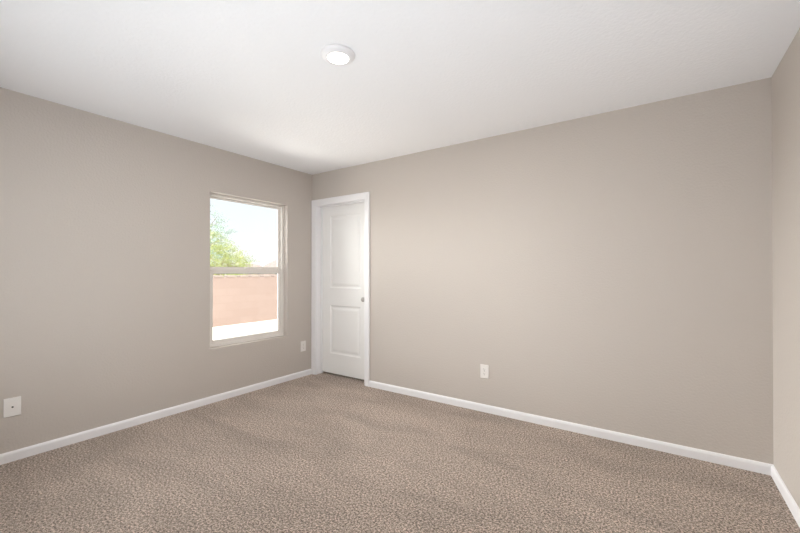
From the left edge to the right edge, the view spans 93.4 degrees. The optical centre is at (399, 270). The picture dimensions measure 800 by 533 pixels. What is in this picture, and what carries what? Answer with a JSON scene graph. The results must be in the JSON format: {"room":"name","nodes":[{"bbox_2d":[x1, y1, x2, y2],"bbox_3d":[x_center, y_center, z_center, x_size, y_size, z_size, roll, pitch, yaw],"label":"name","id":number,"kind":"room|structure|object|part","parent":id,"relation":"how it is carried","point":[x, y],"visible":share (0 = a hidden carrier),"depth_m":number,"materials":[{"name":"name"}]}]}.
{"room":"empty bedroom","nodes":[
{"label":"empty bedroom","id":0,"kind":"room"},
{"bbox_2d":[0,87,311,453],"bbox_3d":[-2.153,0.062,3.227,0.150,2.500,3.550,0,0,35],"label":"wall","id":1,"kind":"structure","parent":0,"point":[105,221],"depth_m":2.97,"materials":[{"name":"beige paint"}]},
{"bbox_2d":[3,396,20,417],"bbox_3d":[-2.558,0.901,2.489,0.014,0.122,0.083,0,0,35],"label":"cable wall plate","id":2,"kind":"object","parent":1,"relation":"attached to","point":[11,406],"visible":1,"depth_m":2.48,"materials":[{"name":"white plastic"}]},
{"bbox_2d":[0,369,311,464],"bbox_3d":[-2.048,1.234,3.228,0.014,0.076,3.382,0,0,35],"label":"baseboard","id":3,"kind":"structure","parent":1,"relation":"attached to","point":[11,456],"depth_m":3.05,"materials":[{"name":"white paint"}]},
{"bbox_2d":[210,193,283,347],"bbox_3d":[-1.632,-0.001,4.021,0.067,1.505,0.905,0,0,35],"label":"window","id":4,"kind":"structure","parent":1,"relation":"in","point":[279,270],"depth_m":4.15,"materials":[{"name":"white plastic"}]},
{"bbox_3d":[-1.644,-0.363,4.031,0.024,0.734,0.853,0,0,35],"label":"sash","id":5,"kind":"part","parent":4,"relation":"part of","materials":[{"name":"clear glass"}]},
{"bbox_3d":[-1.621,0.350,4.012,0.026,0.747,0.853,0,0,35],"label":"sash","id":6,"kind":"part","parent":4,"relation":"part of","materials":[{"name":"glass"}]},
{"bbox_3d":[-1.609,-0.001,4.006,0.012,0.010,0.833,0,0,35],"label":"lift rail","id":7,"kind":"part","parent":4,"relation":"part of","materials":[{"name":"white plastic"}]},
{"bbox_2d":[301,341,305,351],"bbox_3d":[-1.161,0.907,4.522,0.009,0.122,0.077,0,0,35],"label":"power outlet","id":8,"kind":"object","parent":1,"relation":"attached to","point":[303,343],"visible":1,"depth_m":4.52,"materials":[{"name":"white plastic"}]},
{"bbox_2d":[0,0,799,174],"bbox_3d":[-0.105,-1.252,2.461,4.400,0.120,4.600,0,0,35],"label":"ceiling","id":9,"kind":"structure","parent":0,"point":[249,78],"depth_m":2.14,"materials":[{"name":"white paint"}]},
{"bbox_2d":[321,44,354,65],"bbox_3d":[-0.342,-1.181,2.082,0.189,0.025,0.189,0,0,35],"label":"recessed light","id":10,"kind":"object","parent":9,"relation":"in","point":[334,54],"visible":1,"depth_m":2.05,"materials":[{"name":"white paint"}]},
{"bbox_2d":[0,372,799,532],"bbox_3d":[-0.132,1.308,2.496,4.200,0.100,4.350,0,0,35],"label":"floor","id":11,"kind":"structure","parent":0,"point":[325,452],"depth_m":2.29,"materials":[{"name":"beige carpet"}]},
{"bbox_2d":[312,77,772,463],"bbox_3d":[0.638,0.064,3.533,4.400,2.500,0.120,0,0,35],"label":"wall","id":12,"kind":"structure","parent":0,"point":[612,270],"depth_m":2.88,"materials":[{"name":"beige paint"}]},
{"bbox_2d":[311,192,369,386],"bbox_3d":[-0.674,0.203,4.431,0.914,2.131,0.146,0,0,35],"label":"door","id":13,"kind":"structure","parent":12,"relation":"in","point":[340,225],"depth_m":4.49,"materials":[{"name":"white paint"}]},
{"bbox_3d":[-0.643,0.231,4.477,0.756,2.028,0.035,0,0,35],"label":"panel","id":14,"kind":"part","parent":13,"relation":"part of","materials":[{"name":"white paint"}]},
{"bbox_2d":[480,364,488,378],"bbox_3d":[0.755,0.903,3.369,0.077,0.122,0.009,0,0,35],"label":"power outlet","id":15,"kind":"object","parent":12,"relation":"attached to","point":[484,369],"visible":1,"depth_m":3.37,"materials":[{"name":"white plastic"}]},
{"bbox_2d":[369,381,772,475],"bbox_3d":[0.978,1.234,3.211,3.182,0.076,0.014,0,0,35],"label":"baseboard","id":16,"kind":"structure","parent":12,"relation":"attached to","point":[718,458],"depth_m":2.85,"materials":[{"name":"white paint"}]},
{"bbox_2d":[771,28,799,508],"bbox_3d":[1.348,0.049,0.816,0.150,2.500,3.550,0,0,35],"label":"wall","id":17,"kind":"structure","parent":0,"point":[785,81],"depth_m":2.05,"materials":[{"name":"beige paint"}]},
{"bbox_2d":[771,465,799,527],"bbox_3d":[1.323,1.222,0.918,0.014,0.076,3.400,0,0,35],"label":"baseboard","id":18,"kind":"structure","parent":17,"relation":"attached to","point":[792,505],"depth_m":2.04,"materials":[{"name":"white paint"}]},
{"label":"outside","id":19,"kind":"structure","parent":0,"visible":0},
{"bbox_2d":[213,319,276,339],"bbox_3d":[-80.403,1.938,83.536,219.850,0.100,360.000,0,0,35],"label":"ground","id":20,"kind":"structure","parent":19,"point":[220,332],"depth_m":9.56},
{"bbox_2d":[210,211,236,265],"bbox_3d":[-9.437,-0.804,17.492,3.555,4.801,3.661,0,0,35],"label":"tree","id":21,"kind":"object","parent":20,"relation":"on","point":[211,225],"visible":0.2,"depth_m":17.95,"materials":[{"name":"green plant"}]},
{"bbox_2d":[210,223,259,276],"bbox_3d":[-7.545,-0.136,13.881,3.407,3.436,4.848,0,0,15],"label":"leafy tree","id":22,"kind":"object","parent":20,"relation":"on","point":[236,258],"visible":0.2,"depth_m":14.34,"materials":[{"name":"green plant"}]},
{"bbox_2d":[213,275,276,326],"bbox_3d":[-3.716,0.823,11.918,0.212,1.370,23.000,0,0,35],"label":"wall","id":23,"kind":"structure","parent":20,"relation":"on","point":[237,299],"depth_m":10.70,"materials":[{"name":"beige"}]},
{"bbox_2d":[243,264,262,274],"bbox_3d":[-47.090,0.031,119.980,9.000,4.100,5.500,0,0,-21],"label":"house","id":24,"kind":"structure","parent":20,"relation":"on","point":[253,265],"depth_m":119.10,"materials":[{"name":"beige paint"}]},
{"bbox_2d":[263,260,276,274],"bbox_3d":[-24.518,-0.378,89.991,16.000,4.600,7.000,0,0,-18],"label":"house","id":25,"kind":"structure","parent":20,"relation":"on","point":[274,263],"depth_m":85.66,"materials":[{"name":"beige paint"}]}
]}

